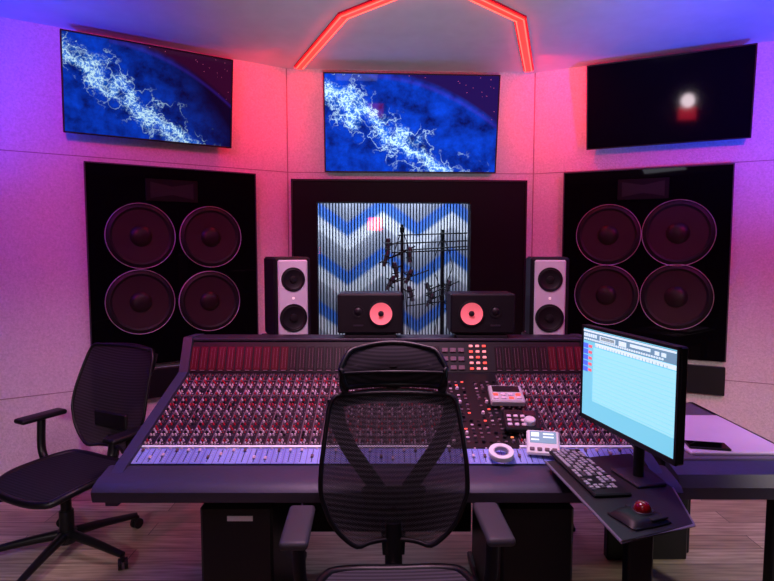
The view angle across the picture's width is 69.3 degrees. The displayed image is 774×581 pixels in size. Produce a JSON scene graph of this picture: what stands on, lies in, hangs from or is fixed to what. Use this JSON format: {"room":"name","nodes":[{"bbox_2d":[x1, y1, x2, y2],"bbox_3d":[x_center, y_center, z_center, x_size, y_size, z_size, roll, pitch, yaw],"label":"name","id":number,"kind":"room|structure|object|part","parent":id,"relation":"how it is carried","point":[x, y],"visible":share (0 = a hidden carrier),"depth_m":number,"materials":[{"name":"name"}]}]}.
{"room":"studio","nodes":[
{"label":"studio","id":0,"kind":"room"},
{"bbox_2d":[0,17,287,475],"bbox_3d":[-1.878,-0.184,3.737,2.560,2.920,0.120,-3,5,-32],"label":"wall","id":1,"kind":"structure","parent":0,"point":[45,329],"depth_m":3.52,"materials":[{"name":"paint"}]},
{"bbox_2d":[0,391,72,399],"bbox_3d":[-1.820,0.642,3.762,2.500,0.005,0.004,-3,5,-32],"label":"trim","id":2,"kind":"structure","parent":1,"relation":"attached to","point":[67,391],"depth_m":3.52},
{"bbox_2d":[0,149,283,171],"bbox_3d":[-1.820,-0.863,3.651,2.500,0.005,0.004,-3,5,-32],"label":"trim","id":3,"kind":"structure","parent":1,"relation":"attached to","point":[0,149],"depth_m":3.73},
{"bbox_2d":[59,28,232,147],"bbox_3d":[-1.542,-1.284,3.678,1.034,0.594,0.176,-3,5,-32],"label":"television","id":4,"kind":"object","parent":1,"relation":"attached to","point":[111,87],"visible":1,"depth_m":3.61,"materials":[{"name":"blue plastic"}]},
{"bbox_2d":[83,161,258,398],"bbox_3d":[-1.448,-0.054,3.899,1.119,1.577,0.076,-3,5,-32],"label":"loudspeaker","id":5,"kind":"object","parent":1,"relation":"attached to","point":[172,252],"visible":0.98,"depth_m":3.84,"materials":[{"name":"black paint"}]},
{"bbox_3d":[-1.453,0.632,3.958,1.119,0.200,0.040,-3,5,-32],"label":"port panel","id":6,"kind":"part","parent":5,"relation":"part of","materials":[{"name":"black plastic"}]},
{"bbox_2d":[286,69,288,255],"bbox_3d":[-0.765,-0.255,4.360,0.008,2.870,0.004,-3,5,-32],"label":"trim","id":7,"kind":"structure","parent":1,"relation":"attached to","point":[286,69],"depth_m":4.30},
{"bbox_2d":[0,489,766,580],"bbox_3d":[0.100,1.486,1.613,7.200,0.100,9.500,0,4,0],"label":"floor","id":8,"kind":"structure","parent":0,"point":[726,543],"depth_m":2.90,"materials":[{"name":"brown wood"}]},
{"bbox_2d":[0,343,157,580],"bbox_3d":[-1.601,0.833,2.843,0.780,1.023,0.804,2,5,26],"label":"office chair","id":9,"kind":"object","parent":8,"relation":"on","point":[109,401],"visible":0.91,"depth_m":2.98,"materials":[{"name":"black fabric"}]},
{"bbox_3d":[-1.789,0.839,2.994,0.269,0.274,0.051,3,5,33],"label":"armrest","id":10,"kind":"part","parent":9,"relation":"part of","materials":[{"name":"black plastic"}]},
{"bbox_3d":[-1.624,0.935,2.807,0.504,0.073,0.471,2,5,26],"label":"seat","id":11,"kind":"part","parent":9,"relation":"part of","materials":[{"name":"black fabric"}]},
{"bbox_3d":[-1.624,0.935,2.807,0.536,0.088,0.506,2,5,26],"label":"seat frame","id":12,"kind":"part","parent":9,"relation":"part of","materials":[{"name":"black plastic"}]},
{"bbox_3d":[-1.481,0.581,3.076,0.567,0.530,0.174,2,5,26],"label":"backrest","id":13,"kind":"part","parent":9,"relation":"part of","materials":[{"name":"black fabric"}]},
{"bbox_3d":[-1.481,0.581,3.075,0.582,0.552,0.192,2,5,26],"label":"frame","id":14,"kind":"part","parent":9,"relation":"part of","materials":[{"name":"black plastic"}]},
{"bbox_3d":[-1.370,0.854,2.790,0.269,0.274,0.051,1,4,19],"label":"armrest","id":15,"kind":"part","parent":9,"relation":"part of","materials":[{"name":"black plastic"}]},
{"bbox_2d":[91,334,682,580],"bbox_3d":[0.000,0.813,2.514,2.100,1.110,1.045,0,4,0],"label":"mixing console","id":16,"kind":"object","parent":8,"relation":"on","point":[237,432],"visible":0.6,"depth_m":2.27,"materials":[{"name":"grey metal"}]},
{"bbox_2d":[337,291,402,337],"bbox_3d":[-0.085,0.123,2.898,0.330,0.227,0.207,0,4,0],"label":"loudspeaker","id":17,"kind":"object","parent":16,"relation":"on","point":[360,314],"visible":1,"depth_m":2.81,"materials":[{"name":"black plastic"}]},
{"bbox_3d":[0.000,0.540,2.450,1.970,0.204,0.647,0,4,0],"label":"control panel","id":18,"kind":"part","parent":16,"relation":"part of","materials":[{"name":"black metal"}]},
{"bbox_3d":[0.000,0.643,2.174,1.950,0.031,0.089,0,4,0],"label":"fader panel","id":19,"kind":"part","parent":16,"relation":"part of","materials":[{"name":"grey metal"}]},
{"bbox_3d":[0.000,0.988,2.800,0.840,0.440,0.030,0,4,0],"label":"modesty panel","id":20,"kind":"part","parent":16,"relation":"part of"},
{"bbox_3d":[0.000,0.714,2.063,2.100,0.094,0.160,0,4,0],"label":"armrest","id":21,"kind":"part","parent":16,"relation":"part of","materials":[{"name":"leather"}]},
{"bbox_2d":[447,291,514,337],"bbox_3d":[0.482,0.123,2.898,0.325,0.227,0.207,0,4,0],"label":"loudspeaker","id":22,"kind":"object","parent":16,"relation":"on","point":[470,314],"visible":1,"depth_m":2.81,"materials":[{"name":"black plastic"}]},
{"bbox_2d":[448,381,515,442],"bbox_3d":[0.388,0.520,2.462,0.256,0.151,0.460,0,4,0],"label":"control panel","id":23,"kind":"object","parent":16,"relation":"on","point":[482,421],"depth_m":2.43,"materials":[{"name":"black plastic"}]},
{"bbox_2d":[488,443,513,462],"bbox_3d":[0.438,0.622,2.146,0.097,0.047,0.096,1,4,13],"label":"tape roll","id":24,"kind":"object","parent":16,"relation":"on","point":[493,448],"visible":1,"depth_m":2.13,"materials":[{"name":"white plastic"}]},
{"bbox_2d":[488,385,525,405],"bbox_3d":[0.535,0.472,2.514,0.150,0.065,0.134,0,4,3],"label":"control box","id":25,"kind":"object","parent":16,"relation":"on","point":[498,395],"visible":1,"depth_m":2.48,"materials":[{"name":"grey plastic"}]},
{"bbox_2d":[501,409,541,432],"bbox_3d":[0.559,0.544,2.336,0.150,0.062,0.137,0,4,6],"label":"controller","id":26,"kind":"object","parent":16,"relation":"on","point":[521,421],"visible":0.98,"depth_m":2.31,"materials":[{"name":"black plastic"}]},
{"bbox_2d":[526,430,559,455],"bbox_3d":[0.610,0.595,2.191,0.125,0.074,0.091,1,4,12],"label":"display","id":27,"kind":"object","parent":16,"relation":"on","point":[538,442],"visible":0.99,"depth_m":2.18,"materials":[{"name":"white plastic"}]},
{"bbox_2d":[279,340,515,580],"bbox_3d":[0.030,0.812,1.696,0.705,1.231,0.690,0,4,-2],"label":"office chair","id":28,"kind":"object","parent":8,"relation":"on","point":[394,462],"visible":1,"depth_m":1.90,"materials":[{"name":"black fabric"}]},
{"bbox_3d":[-0.184,0.886,1.738,0.230,0.274,0.053,0,4,6],"label":"armrest","id":29,"kind":"part","parent":28,"relation":"part of","materials":[{"name":"black plastic"}]},
{"bbox_3d":[0.020,0.333,1.960,0.048,0.158,0.048,0,4,-2],"label":"headrest stem","id":30,"kind":"part","parent":28,"relation":"part of","materials":[{"name":"black plastic"}]},
{"bbox_3d":[0.021,0.258,1.934,0.376,0.160,0.112,0,4,-2],"label":"headrest frame","id":31,"kind":"part","parent":28,"relation":"part of","materials":[{"name":"black plastic"}]},
{"bbox_3d":[0.022,0.607,1.906,0.489,0.500,0.108,0,4,-2],"label":"backrest","id":32,"kind":"part","parent":28,"relation":"part of","materials":[{"name":"black fabric"}]},
{"bbox_3d":[0.022,0.607,1.905,0.504,0.521,0.123,0,4,-2],"label":"frame","id":33,"kind":"part","parent":28,"relation":"part of","materials":[{"name":"black plastic"}]},
{"bbox_3d":[0.032,0.975,1.651,0.546,0.088,0.516,0,4,-2],"label":"seat frame","id":34,"kind":"part","parent":28,"relation":"part of","materials":[{"name":"black plastic"}]},
{"bbox_3d":[0.032,0.975,1.651,0.514,0.073,0.481,0,4,-2],"label":"seat","id":35,"kind":"part","parent":28,"relation":"part of","materials":[{"name":"black fabric"}]},
{"bbox_3d":[0.241,0.885,1.753,0.230,0.274,0.053,-1,4,-10],"label":"armrest","id":36,"kind":"part","parent":28,"relation":"part of","materials":[{"name":"black plastic"}]},
{"bbox_2d":[378,224,466,333],"bbox_3d":[0.319,0.278,5.173,0.882,1.771,0.523,0,4,0],"label":"microphone stand","id":37,"kind":"object","parent":8,"relation":"on","point":[388,243],"visible":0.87,"depth_m":5.16,"materials":[{"name":"black metal"}]},
{"bbox_2d":[399,230,466,333],"bbox_3d":[0.498,0.272,5.519,0.546,1.731,0.566,3,5,38],"label":"microphone stand","id":38,"kind":"object","parent":8,"relation":"on","point":[448,284],"visible":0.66,"depth_m":5.43,"materials":[{"name":"black metal"}]},
{"bbox_2d":[545,454,695,580],"bbox_3d":[0.768,1.033,1.863,0.363,0.766,0.654,0,4,0],"label":"table","id":39,"kind":"object","parent":8,"relation":"on","point":[637,561],"visible":0.74,"depth_m":1.76,"materials":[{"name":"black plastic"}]},
{"bbox_2d":[549,449,631,497],"bbox_3d":[0.700,0.633,1.972,0.125,0.016,0.400,0,4,-5],"label":"keyboard","id":40,"kind":"object","parent":39,"relation":"on","point":[599,483],"visible":1,"depth_m":1.92,"materials":[{"name":"black plastic"}]},
{"bbox_2d":[580,324,687,488],"bbox_3d":[0.854,0.396,1.902,0.126,0.502,0.512,-1,4,-12],"label":"computer monitor","id":41,"kind":"object","parent":39,"relation":"on","point":[633,387],"visible":1,"depth_m":1.83,"materials":[{"name":"black plastic"}]},
{"bbox_3d":[0.800,1.046,1.801,0.080,0.730,0.050,0,4,0],"label":"leg","id":42,"kind":"part","parent":39,"relation":"part of","materials":[{"name":"black plastic"}]},
{"bbox_2d":[607,500,671,530],"bbox_3d":[0.736,0.641,1.635,0.136,0.052,0.120,-2,4,-20],"label":"trackball","id":43,"kind":"object","parent":39,"relation":"on","point":[639,515],"visible":1,"depth_m":1.61,"materials":[{"name":"black plastic"}]},
{"bbox_2d":[604,402,773,580],"bbox_3d":[1.325,0.990,2.492,0.530,0.760,0.895,0,4,0],"label":"desk","id":44,"kind":"object","parent":8,"relation":"on","point":[700,477],"visible":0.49,"depth_m":2.10,"materials":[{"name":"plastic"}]},
{"bbox_3d":[1.300,1.047,2.804,0.400,0.600,0.050,0,4,0],"label":"panel","id":45,"kind":"part","parent":44,"relation":"part of","materials":[{"name":"black plastic"}]},
{"bbox_3d":[1.520,1.023,2.863,0.050,0.640,0.050,0,4,0],"label":"leg","id":46,"kind":"part","parent":44,"relation":"part of","materials":[{"name":"black plastic"}]},
{"bbox_3d":[1.325,0.702,2.079,0.530,0.115,0.115,0,4,0],"label":"rail","id":47,"kind":"part","parent":44,"relation":"part of","materials":[{"name":"plastic"}]},
{"bbox_2d":[684,415,773,454],"bbox_3d":[1.360,0.609,2.391,0.380,0.014,0.480,0,4,0],"label":"desk pad","id":48,"kind":"object","parent":44,"relation":"on","point":[708,428],"visible":0.63,"depth_m":2.31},
{"bbox_2d":[685,440,730,450],"bbox_3d":[1.260,0.610,2.204,0.150,0.010,0.075,1,4,13],"label":"smartphone","id":49,"kind":"object","parent":48,"relation":"on","point":[691,444],"visible":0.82,"depth_m":2.19,"materials":[{"name":"black plastic"}]},
{"bbox_3d":[1.575,0.628,2.513,0.030,0.040,0.800,0,4,0],"label":"edge trim","id":50,"kind":"part","parent":44,"relation":"part of","materials":[{"name":"black plastic"}]},
{"bbox_3d":[1.520,1.071,2.204,0.050,0.640,0.050,0,4,0],"label":"leg","id":51,"kind":"part","parent":44,"relation":"part of","materials":[{"name":"black plastic"}]},
{"bbox_3d":[0.901,0.785,3.226,0.320,1.061,0.340,1,4,8],"label":"speaker stand","id":52,"kind":"object","parent":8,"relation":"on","visible":0},
{"bbox_2d":[525,256,569,333],"bbox_3d":[0.899,0.033,3.159,0.205,0.446,0.285,1,4,8],"label":"loudspeaker","id":53,"kind":"object","parent":52,"relation":"on","point":[547,278],"visible":0.98,"depth_m":3.03,"materials":[{"name":"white plastic"}]},
{"bbox_3d":[-0.566,0.785,3.226,0.320,1.061,0.340,-2,5,-24],"label":"speaker stand","id":54,"kind":"object","parent":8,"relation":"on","visible":0},
{"bbox_2d":[264,256,310,333],"bbox_3d":[-0.561,0.033,3.159,0.205,0.446,0.285,-2,5,-24],"label":"loudspeaker","id":55,"kind":"object","parent":54,"relation":"on","point":[287,278],"visible":1,"depth_m":3.04,"materials":[{"name":"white plastic"}]},
{"bbox_2d":[0,0,773,72],"bbox_3d":[0.100,-1.526,1.392,7.200,0.100,9.500,0,4,0],"label":"ceiling","id":56,"kind":"structure","parent":0,"point":[398,35],"depth_m":3.48,"materials":[{"name":"paint"}]},
{"bbox_2d":[294,0,533,71],"bbox_3d":[0.210,-1.620,3.530,1.810,0.023,1.492,0,4,0],"label":"led light strip","id":57,"kind":"object","parent":56,"relation":"attached to","point":[520,20],"visible":1,"depth_m":3.38,"materials":[{"name":"red plastic"}]},
{"bbox_2d":[287,69,534,331],"bbox_3d":[0.191,-0.238,4.474,1.915,2.920,0.120,0,4,-3],"label":"wall","id":58,"kind":"structure","parent":0,"point":[305,98],"depth_m":4.35,"materials":[{"name":"paint"}]},
{"bbox_2d":[288,172,518,173],"bbox_3d":[0.194,-0.915,4.364,1.915,0.005,0.004,0,4,-3],"label":"trim","id":59,"kind":"structure","parent":58,"relation":"attached to","point":[288,172],"depth_m":4.37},
{"bbox_2d":[291,179,526,333],"bbox_3d":[0.177,-0.177,4.418,1.826,1.365,0.130,0,4,-3],"label":"window","id":60,"kind":"structure","parent":58,"relation":"in","point":[497,209],"depth_m":4.36,"materials":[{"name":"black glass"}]},
{"bbox_2d":[323,72,500,172],"bbox_3d":[0.184,-1.256,4.237,1.312,0.712,0.181,0,4,-3],"label":"television","id":61,"kind":"object","parent":58,"relation":"attached to","point":[374,122],"visible":1,"depth_m":4.21,"materials":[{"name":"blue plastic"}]},
{"bbox_2d":[532,41,773,441],"bbox_3d":[2.185,-0.206,4.033,2.240,2.920,0.120,2,5,26],"label":"wall","id":62,"kind":"structure","parent":0,"point":[560,143],"depth_m":3.88,"materials":[{"name":"paint"}]},
{"bbox_2d":[531,73,535,255],"bbox_3d":[1.153,-0.262,4.460,0.008,2.870,0.004,2,5,26],"label":"trim","id":63,"kind":"structure","parent":62,"relation":"attached to","point":[535,73],"depth_m":4.40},
{"bbox_2d":[562,163,734,395],"bbox_3d":[1.853,-0.081,4.092,1.114,1.602,0.076,2,5,26],"label":"loudspeaker","id":64,"kind":"object","parent":62,"relation":"attached to","point":[648,250],"visible":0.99,"depth_m":4.02,"materials":[{"name":"black paint"}]},
{"bbox_3d":[1.857,0.618,4.152,1.114,0.200,0.040,2,5,26],"label":"port panel","id":65,"kind":"part","parent":64,"relation":"part of","materials":[{"name":"black plastic"}]},
{"bbox_2d":[535,160,772,173],"bbox_3d":[2.118,-0.884,3.948,2.150,0.005,0.004,2,5,26],"label":"trim","id":66,"kind":"structure","parent":62,"relation":"attached to","point":[759,160],"depth_m":4.02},
{"bbox_2d":[586,43,757,149],"bbox_3d":[1.935,-1.313,3.889,1.031,0.585,0.185,2,5,26],"label":"television","id":67,"kind":"object","parent":62,"relation":"attached to","point":[702,95],"visible":1,"depth_m":3.84,"materials":[{"name":"black plastic"}]},
{"bbox_2d":[725,380,773,384],"bbox_3d":[2.118,0.621,4.058,2.150,0.005,0.004,2,5,26],"label":"trim","id":68,"kind":"structure","parent":62,"relation":"attached to","point":[725,380],"depth_m":3.87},
{"bbox_3d":[-0.065,-0.402,6.698,4.000,2.920,0.309,0,4,0],"label":"wall","id":69,"kind":"structure","parent":0,"visible":0},
{"bbox_2d":[318,203,467,333],"bbox_3d":[-0.053,-0.375,6.469,2.500,2.550,0.063,0,4,-3],"label":"slatted panel","id":70,"kind":"object","parent":69,"relation":"attached to","point":[352,237],"visible":0.19,"depth_m":6.45,"materials":[{"name":"paint"}]}
]}

